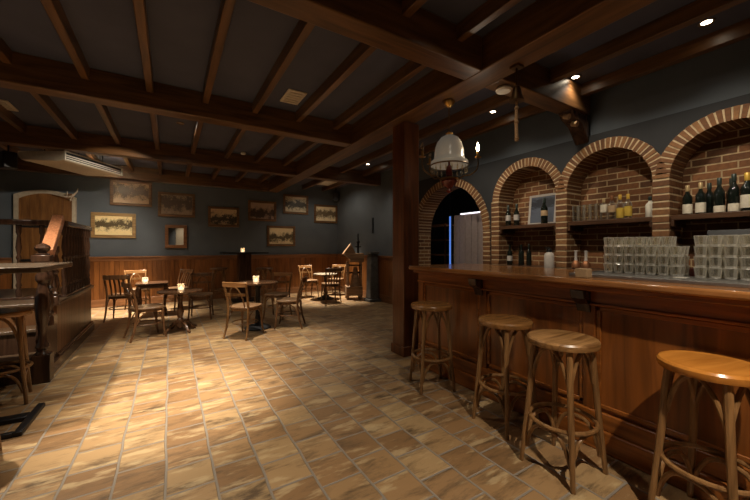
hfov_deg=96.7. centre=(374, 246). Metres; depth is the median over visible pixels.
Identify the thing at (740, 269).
drinking glass
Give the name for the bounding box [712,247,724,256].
drinking glass
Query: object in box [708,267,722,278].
drinking glass
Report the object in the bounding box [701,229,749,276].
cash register
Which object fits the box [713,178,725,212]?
wine bottle
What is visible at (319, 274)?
round table
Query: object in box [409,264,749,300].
countertop
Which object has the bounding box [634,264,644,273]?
drinking glass
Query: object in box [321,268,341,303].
cafe chair
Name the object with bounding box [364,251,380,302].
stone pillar
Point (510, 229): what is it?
wall shelf
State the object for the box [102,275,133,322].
cafe chair
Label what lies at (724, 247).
drinking glass
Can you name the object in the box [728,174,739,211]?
wine bottle
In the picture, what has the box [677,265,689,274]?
drinking glass
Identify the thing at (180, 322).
round table
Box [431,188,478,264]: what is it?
wall
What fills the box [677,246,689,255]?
drinking glass
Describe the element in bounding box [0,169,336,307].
wall
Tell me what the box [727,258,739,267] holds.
drinking glass
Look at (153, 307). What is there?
cafe chair
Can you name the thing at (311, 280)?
cafe chair
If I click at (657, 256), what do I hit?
drinking glass
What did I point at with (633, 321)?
bar counter
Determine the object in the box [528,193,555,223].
framed print
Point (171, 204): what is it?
print
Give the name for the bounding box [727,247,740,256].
drinking glass
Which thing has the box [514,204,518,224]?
bottle
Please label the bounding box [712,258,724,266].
drinking glass
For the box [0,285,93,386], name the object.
platform
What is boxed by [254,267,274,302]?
cafe chair
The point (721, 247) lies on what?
drinking glass
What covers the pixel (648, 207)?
bottle
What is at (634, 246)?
drinking glass
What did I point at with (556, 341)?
bar stool
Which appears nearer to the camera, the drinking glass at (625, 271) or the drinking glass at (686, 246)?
the drinking glass at (686, 246)
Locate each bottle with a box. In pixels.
[505,205,510,225]
[507,245,512,264]
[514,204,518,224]
[518,245,523,265]
[526,244,531,265]
[541,198,547,223]
[600,198,606,219]
[607,195,615,218]
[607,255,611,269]
[616,195,623,218]
[624,194,631,217]
[645,196,652,216]
[682,185,692,214]
[695,182,705,213]
[706,183,712,212]
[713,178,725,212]
[726,178,731,211]
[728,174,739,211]
[740,172,749,210]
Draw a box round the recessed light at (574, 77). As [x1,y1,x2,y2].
[570,74,580,79]
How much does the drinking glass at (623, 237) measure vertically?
0.068 m
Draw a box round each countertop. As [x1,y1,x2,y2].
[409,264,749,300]
[490,264,600,270]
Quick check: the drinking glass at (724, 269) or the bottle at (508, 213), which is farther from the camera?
the bottle at (508, 213)
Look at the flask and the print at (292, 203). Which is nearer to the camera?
the flask
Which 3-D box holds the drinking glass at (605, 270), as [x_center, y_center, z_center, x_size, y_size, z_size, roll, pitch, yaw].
[1.844,0.164,2.634,0.067,0.068,0.064,0,0,-32]
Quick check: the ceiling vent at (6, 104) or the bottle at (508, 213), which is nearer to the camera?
the ceiling vent at (6, 104)
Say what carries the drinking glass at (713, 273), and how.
on the drip tray at (723, 282)
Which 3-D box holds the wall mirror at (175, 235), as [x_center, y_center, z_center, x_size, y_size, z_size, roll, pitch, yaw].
[-4.905,-0.260,8.230,0.467,0.568,0.040,0,0,-32]
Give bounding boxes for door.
[13,190,76,288]
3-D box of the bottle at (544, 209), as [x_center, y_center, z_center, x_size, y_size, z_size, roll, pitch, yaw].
[2.251,-0.483,4.435,0.086,0.342,0.084,0,0,-32]
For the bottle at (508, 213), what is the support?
on the wall shelf at (510, 229)
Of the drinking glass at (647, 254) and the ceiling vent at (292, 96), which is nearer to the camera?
the drinking glass at (647, 254)
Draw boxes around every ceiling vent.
[0,99,18,111]
[280,88,306,104]
[316,181,336,185]
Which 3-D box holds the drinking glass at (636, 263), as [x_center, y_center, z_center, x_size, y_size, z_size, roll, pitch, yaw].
[1.951,0.096,2.459,0.067,0.068,0.064,0,0,-32]
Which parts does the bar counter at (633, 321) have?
panel moulding, panel moulding, moulding, frieze rail, panel moulding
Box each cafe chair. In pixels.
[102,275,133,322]
[121,281,166,342]
[124,270,150,309]
[162,269,193,310]
[187,273,213,319]
[210,267,226,300]
[222,282,263,340]
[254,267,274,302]
[263,272,292,319]
[274,275,306,328]
[298,265,318,298]
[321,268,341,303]
[327,265,345,293]
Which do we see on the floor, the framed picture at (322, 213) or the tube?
the tube
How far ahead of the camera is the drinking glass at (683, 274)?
2.30 m
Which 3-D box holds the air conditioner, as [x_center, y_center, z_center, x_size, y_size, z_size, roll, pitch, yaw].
[-5.349,-1.615,5.957,0.768,0.470,1.220,0,0,0]
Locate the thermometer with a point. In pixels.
(372, 218)
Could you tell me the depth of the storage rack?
7.64 m
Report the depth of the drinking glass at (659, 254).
2.32 m
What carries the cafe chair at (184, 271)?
on the floor
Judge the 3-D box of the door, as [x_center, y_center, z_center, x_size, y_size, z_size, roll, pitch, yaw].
[-6.891,0.077,6.992,0.960,2.545,0.070,0,0,-32]
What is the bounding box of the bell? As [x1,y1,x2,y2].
[509,63,523,140]
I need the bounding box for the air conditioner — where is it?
[18,149,122,176]
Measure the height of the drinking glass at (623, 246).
0.068 m
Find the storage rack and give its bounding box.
[431,223,453,263]
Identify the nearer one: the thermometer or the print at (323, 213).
the thermometer
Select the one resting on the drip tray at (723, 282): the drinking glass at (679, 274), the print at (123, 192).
the drinking glass at (679, 274)
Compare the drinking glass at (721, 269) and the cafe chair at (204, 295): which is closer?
the drinking glass at (721, 269)
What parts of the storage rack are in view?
post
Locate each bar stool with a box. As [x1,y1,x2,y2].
[0,307,33,404]
[409,301,455,394]
[472,314,539,439]
[519,329,607,494]
[648,350,749,499]
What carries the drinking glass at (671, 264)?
on the drinking glass at (679, 274)
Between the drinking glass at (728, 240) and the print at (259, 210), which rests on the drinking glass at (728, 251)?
the drinking glass at (728, 240)
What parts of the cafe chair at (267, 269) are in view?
leg, seat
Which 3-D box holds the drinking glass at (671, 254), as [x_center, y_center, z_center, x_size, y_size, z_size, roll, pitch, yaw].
[2.059,0.028,2.284,0.067,0.068,0.064,0,0,-32]
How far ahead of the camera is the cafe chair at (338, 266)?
9.52 m
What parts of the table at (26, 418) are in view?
frame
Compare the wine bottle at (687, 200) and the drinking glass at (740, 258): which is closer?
the drinking glass at (740, 258)
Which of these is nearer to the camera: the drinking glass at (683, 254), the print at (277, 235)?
the drinking glass at (683, 254)
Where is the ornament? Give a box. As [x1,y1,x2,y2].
[53,189,77,200]
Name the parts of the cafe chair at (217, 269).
seat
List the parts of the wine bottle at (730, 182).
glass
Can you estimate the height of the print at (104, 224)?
0.430 m
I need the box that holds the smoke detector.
[495,85,511,94]
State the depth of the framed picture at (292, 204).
9.81 m
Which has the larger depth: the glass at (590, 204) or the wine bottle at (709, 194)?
the glass at (590, 204)
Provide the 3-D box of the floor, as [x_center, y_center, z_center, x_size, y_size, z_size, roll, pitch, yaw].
[0.021,1.400,4.121,10.450,0.100,12.400,0,0,-32]
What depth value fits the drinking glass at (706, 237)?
2.14 m
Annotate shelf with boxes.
[431,224,453,226]
[431,239,453,240]
[431,254,453,255]
[500,223,555,233]
[568,217,652,230]
[671,210,749,226]
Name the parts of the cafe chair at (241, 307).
leg, rail, cross rail, seat, leg, leg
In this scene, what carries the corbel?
attached to the wall at (659, 133)
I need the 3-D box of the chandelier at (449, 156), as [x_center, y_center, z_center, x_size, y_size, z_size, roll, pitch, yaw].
[0.802,-1.060,3.528,0.601,0.980,0.416,0,0,23]
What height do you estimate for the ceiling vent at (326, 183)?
0.060 m
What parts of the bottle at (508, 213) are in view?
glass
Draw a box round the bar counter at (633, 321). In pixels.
[409,264,749,499]
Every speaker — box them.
[0,145,17,169]
[333,187,338,201]
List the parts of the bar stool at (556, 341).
leg, leg, seat, leg, leg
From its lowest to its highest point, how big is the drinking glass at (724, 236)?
0.068 m
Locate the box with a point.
(579, 272)
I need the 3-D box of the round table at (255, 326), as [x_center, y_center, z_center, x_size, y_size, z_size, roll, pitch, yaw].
[-1.956,0.965,5.571,0.660,0.770,0.660,0,0,-32]
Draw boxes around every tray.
[569,270,749,287]
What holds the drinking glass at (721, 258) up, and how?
on the drinking glass at (721, 269)
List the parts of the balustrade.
cross rail, newel post, rail, stair handrail, rail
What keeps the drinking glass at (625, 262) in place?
on the drinking glass at (625, 271)
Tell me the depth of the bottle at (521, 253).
4.74 m
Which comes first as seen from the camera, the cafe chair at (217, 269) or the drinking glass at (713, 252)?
the drinking glass at (713, 252)
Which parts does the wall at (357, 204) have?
dado rail, baseboard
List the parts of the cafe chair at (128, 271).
leg, rail, leg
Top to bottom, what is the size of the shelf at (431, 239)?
0.030 m
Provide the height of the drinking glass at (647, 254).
0.068 m
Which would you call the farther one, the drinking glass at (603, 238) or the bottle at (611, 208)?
the bottle at (611, 208)
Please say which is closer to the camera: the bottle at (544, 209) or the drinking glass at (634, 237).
the drinking glass at (634, 237)
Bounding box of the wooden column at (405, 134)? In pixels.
[391,121,418,356]
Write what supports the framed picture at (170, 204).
attached to the wall at (315, 243)
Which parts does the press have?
screw rod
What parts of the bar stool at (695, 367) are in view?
leg, leg, seat, leg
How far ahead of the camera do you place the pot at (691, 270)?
2.27 m
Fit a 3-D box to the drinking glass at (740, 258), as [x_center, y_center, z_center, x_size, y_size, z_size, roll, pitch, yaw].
[2.218,0.096,1.987,0.067,0.068,0.064,0,0,-32]
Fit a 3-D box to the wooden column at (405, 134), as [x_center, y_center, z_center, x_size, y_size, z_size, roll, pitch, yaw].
[0.391,-0.100,4.261,0.270,2.900,0.280,0,0,-32]
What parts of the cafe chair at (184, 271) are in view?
rail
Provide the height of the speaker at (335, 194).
0.440 m
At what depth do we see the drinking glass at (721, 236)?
2.09 m
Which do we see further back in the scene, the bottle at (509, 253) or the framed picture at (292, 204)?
the framed picture at (292, 204)
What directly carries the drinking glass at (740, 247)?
on the drinking glass at (740, 258)
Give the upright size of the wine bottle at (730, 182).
0.322 m
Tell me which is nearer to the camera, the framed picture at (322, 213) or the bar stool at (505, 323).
the bar stool at (505, 323)
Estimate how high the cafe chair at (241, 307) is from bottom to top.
0.844 m
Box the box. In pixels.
[575,268,591,277]
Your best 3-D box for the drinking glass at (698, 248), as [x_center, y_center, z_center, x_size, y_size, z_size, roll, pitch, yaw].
[2.170,0.028,2.199,0.067,0.068,0.064,0,0,-32]
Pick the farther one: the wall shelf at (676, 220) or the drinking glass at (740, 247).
the wall shelf at (676, 220)
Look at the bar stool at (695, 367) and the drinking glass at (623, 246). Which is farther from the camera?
the drinking glass at (623, 246)
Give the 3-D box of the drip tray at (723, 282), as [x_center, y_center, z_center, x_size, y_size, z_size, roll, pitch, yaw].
[2.134,0.200,1.951,0.680,0.020,1.600,0,0,-32]
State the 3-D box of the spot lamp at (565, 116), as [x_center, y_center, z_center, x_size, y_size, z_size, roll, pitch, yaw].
[2.175,-1.507,3.834,0.064,0.113,0.136,0,0,-32]
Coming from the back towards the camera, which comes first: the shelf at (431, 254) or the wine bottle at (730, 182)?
the shelf at (431, 254)
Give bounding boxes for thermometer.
[372,218,373,232]
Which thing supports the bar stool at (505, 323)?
on the floor
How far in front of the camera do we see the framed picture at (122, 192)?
7.76 m
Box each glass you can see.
[169,228,183,244]
[572,206,577,220]
[578,205,583,220]
[590,204,595,219]
[603,238,612,245]
[603,246,612,254]
[603,255,612,263]
[603,263,612,271]
[613,237,623,245]
[613,246,623,254]
[613,255,623,263]
[613,264,622,272]
[623,237,633,245]
[623,246,633,254]
[623,255,633,263]
[623,264,633,272]
[634,237,645,245]
[634,246,644,254]
[634,255,644,264]
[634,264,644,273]
[645,246,656,255]
[645,256,656,264]
[645,265,656,274]
[649,237,660,245]
[657,246,668,255]
[657,256,668,265]
[657,265,668,274]
[661,236,672,245]
[669,246,681,255]
[669,256,681,265]
[669,266,681,275]
[673,246,685,255]
[673,256,685,265]
[673,266,685,275]
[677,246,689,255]
[677,256,689,265]
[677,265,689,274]
[693,235,707,245]
[693,246,707,256]
[693,267,707,277]
[694,256,707,266]
[697,236,710,245]
[697,247,710,255]
[697,256,710,266]
[708,235,722,245]
[708,246,722,256]
[708,257,722,267]
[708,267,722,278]
[711,236,724,245]
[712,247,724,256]
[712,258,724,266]
[712,267,724,277]
[723,235,738,245]
[723,246,738,256]
[723,257,738,267]
[723,268,738,279]
[727,236,740,245]
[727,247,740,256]
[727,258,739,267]
[727,268,739,278]
[739,234,749,245]
[739,246,749,256]
[739,257,749,268]
[739,268,749,280]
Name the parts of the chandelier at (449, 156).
arm, lamp shade, chain, arm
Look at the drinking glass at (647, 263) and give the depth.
2.40 m
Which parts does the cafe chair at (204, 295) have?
leg, leg, seat, cross rail, rail, leg, leg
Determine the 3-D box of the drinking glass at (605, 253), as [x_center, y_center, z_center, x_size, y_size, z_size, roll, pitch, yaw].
[1.844,0.028,2.634,0.067,0.068,0.064,0,0,-32]
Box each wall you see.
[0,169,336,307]
[336,169,392,303]
[419,38,749,273]
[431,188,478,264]
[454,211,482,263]
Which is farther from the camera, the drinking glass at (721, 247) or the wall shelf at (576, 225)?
the wall shelf at (576, 225)
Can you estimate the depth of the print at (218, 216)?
8.80 m
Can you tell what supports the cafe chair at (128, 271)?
on the floor
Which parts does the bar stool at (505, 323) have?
leg, leg, seat, leg, leg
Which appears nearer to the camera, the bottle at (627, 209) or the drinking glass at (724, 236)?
the drinking glass at (724, 236)
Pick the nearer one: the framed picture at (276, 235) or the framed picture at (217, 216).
the framed picture at (217, 216)
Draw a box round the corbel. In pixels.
[559,109,588,144]
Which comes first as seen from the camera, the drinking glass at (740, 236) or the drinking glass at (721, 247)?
the drinking glass at (740, 236)
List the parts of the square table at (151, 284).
leg, leg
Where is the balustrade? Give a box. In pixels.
[0,215,91,384]
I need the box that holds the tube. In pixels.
[449,215,451,263]
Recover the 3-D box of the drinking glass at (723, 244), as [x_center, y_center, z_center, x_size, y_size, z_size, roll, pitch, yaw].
[2.206,-0.040,2.141,0.067,0.068,0.064,0,0,-32]
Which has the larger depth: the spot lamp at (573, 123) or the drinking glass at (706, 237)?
the spot lamp at (573, 123)
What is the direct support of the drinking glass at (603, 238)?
on the drinking glass at (605, 253)
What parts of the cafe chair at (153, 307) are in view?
rail, leg, leg, seat, leg, leg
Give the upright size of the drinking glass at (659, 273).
0.068 m
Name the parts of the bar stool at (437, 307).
leg, leg, seat, leg, leg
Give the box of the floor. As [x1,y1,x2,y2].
[0,290,701,499]
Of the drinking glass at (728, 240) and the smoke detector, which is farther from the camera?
the smoke detector
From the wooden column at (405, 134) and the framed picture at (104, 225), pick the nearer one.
the wooden column at (405, 134)
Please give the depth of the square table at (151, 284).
6.54 m
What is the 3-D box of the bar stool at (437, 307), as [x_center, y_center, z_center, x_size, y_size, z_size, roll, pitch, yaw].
[0.550,0.951,3.249,0.396,0.802,0.396,0,0,-12]
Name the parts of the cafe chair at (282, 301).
leg, seat, leg, leg, rail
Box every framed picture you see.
[91,212,135,237]
[110,179,151,206]
[158,192,194,217]
[208,206,238,226]
[248,200,275,221]
[267,225,294,245]
[283,194,307,214]
[314,204,336,222]
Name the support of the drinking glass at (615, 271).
on the drip tray at (723, 282)
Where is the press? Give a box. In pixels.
[342,234,363,299]
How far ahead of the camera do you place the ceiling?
3.31 m
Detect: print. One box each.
[95,215,131,234]
[113,182,148,203]
[161,194,191,214]
[211,209,236,224]
[251,202,273,218]
[270,228,292,243]
[285,196,305,211]
[316,206,334,220]
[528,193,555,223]
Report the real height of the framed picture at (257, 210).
0.559 m
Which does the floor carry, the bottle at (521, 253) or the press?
the press
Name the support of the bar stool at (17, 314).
on the floor
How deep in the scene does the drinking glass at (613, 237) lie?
2.56 m
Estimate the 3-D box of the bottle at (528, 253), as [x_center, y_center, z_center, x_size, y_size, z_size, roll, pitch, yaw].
[2.185,0.110,4.734,0.068,0.310,0.066,0,0,-32]
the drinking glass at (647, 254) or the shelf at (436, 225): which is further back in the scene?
the shelf at (436, 225)
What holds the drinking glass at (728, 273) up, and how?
on the drip tray at (723, 282)
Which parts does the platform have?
panel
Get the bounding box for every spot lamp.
[559,114,570,119]
[567,121,578,126]
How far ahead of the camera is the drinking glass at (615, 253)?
2.56 m
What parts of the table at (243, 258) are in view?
plate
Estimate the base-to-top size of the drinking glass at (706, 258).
0.068 m
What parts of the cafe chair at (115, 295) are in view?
leg, rail, seat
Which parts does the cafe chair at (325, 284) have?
leg, seat, rail, leg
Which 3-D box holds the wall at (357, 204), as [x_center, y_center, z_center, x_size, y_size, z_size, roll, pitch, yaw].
[-0.115,-0.250,8.820,0.160,3.200,4.050,0,0,-32]
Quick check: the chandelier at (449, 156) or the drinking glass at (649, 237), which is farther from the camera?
the chandelier at (449, 156)
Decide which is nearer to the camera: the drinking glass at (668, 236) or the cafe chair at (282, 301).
the drinking glass at (668, 236)
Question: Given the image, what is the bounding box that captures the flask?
[544,247,553,267]
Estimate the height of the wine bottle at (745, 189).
0.332 m
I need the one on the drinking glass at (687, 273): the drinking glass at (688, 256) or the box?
the drinking glass at (688, 256)
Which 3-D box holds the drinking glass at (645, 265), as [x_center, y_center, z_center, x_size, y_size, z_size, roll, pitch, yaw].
[1.987,0.164,2.401,0.067,0.068,0.064,0,0,-32]
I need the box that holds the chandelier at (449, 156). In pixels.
[419,99,480,192]
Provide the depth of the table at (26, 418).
2.56 m
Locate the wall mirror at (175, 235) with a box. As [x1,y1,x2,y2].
[165,225,186,247]
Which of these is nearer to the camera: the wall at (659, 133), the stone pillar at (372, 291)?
the wall at (659, 133)
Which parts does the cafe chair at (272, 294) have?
leg, leg, seat, rail, leg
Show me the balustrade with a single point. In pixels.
(75, 246)
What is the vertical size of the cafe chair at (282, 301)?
0.852 m
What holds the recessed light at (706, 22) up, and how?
in the ceiling
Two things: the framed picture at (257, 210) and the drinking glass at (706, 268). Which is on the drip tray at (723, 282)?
the drinking glass at (706, 268)
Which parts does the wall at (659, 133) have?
niche sill, niche sill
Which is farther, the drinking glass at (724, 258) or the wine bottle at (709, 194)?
the wine bottle at (709, 194)
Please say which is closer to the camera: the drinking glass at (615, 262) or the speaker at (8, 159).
the drinking glass at (615, 262)
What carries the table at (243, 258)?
on the floor
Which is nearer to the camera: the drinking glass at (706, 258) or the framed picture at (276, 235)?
the drinking glass at (706, 258)
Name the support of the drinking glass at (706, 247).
on the drinking glass at (706, 258)
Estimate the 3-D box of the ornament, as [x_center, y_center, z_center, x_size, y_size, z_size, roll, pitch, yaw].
[-6.569,-1.115,7.082,0.409,0.293,0.135,0,0,-32]
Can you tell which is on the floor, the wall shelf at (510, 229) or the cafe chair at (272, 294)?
the cafe chair at (272, 294)
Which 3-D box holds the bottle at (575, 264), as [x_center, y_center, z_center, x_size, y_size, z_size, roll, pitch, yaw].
[2.451,0.154,4.071,0.096,0.220,0.096,0,0,-32]
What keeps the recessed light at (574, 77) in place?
in the ceiling
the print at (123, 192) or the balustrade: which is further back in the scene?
the print at (123, 192)
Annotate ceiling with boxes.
[0,0,749,192]
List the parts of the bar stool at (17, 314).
seat, leg, leg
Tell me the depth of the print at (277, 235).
9.60 m
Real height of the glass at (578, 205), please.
0.200 m
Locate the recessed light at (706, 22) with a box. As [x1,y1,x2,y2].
[697,17,715,26]
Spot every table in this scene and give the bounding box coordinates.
[0,262,72,439]
[135,281,168,316]
[156,288,202,334]
[220,252,268,302]
[237,280,277,330]
[313,273,336,299]
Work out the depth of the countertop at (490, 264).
4.31 m
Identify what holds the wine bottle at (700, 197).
on the wall shelf at (676, 220)
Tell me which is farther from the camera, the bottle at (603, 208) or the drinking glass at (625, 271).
the bottle at (603, 208)
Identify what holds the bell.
hanging from the ceiling
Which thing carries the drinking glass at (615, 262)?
on the drinking glass at (615, 271)
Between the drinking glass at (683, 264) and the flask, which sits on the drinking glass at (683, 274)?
the drinking glass at (683, 264)
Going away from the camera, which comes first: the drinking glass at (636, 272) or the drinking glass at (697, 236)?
the drinking glass at (697, 236)
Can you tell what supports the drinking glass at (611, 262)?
on the drinking glass at (605, 270)
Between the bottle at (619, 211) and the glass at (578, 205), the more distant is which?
the glass at (578, 205)
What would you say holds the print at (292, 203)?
attached to the framed picture at (292, 204)
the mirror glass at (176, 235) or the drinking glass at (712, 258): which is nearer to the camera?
the drinking glass at (712, 258)
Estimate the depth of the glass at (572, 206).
4.15 m
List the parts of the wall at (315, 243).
dado rail, dado rail, baseboard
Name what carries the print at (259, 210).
attached to the framed picture at (257, 210)

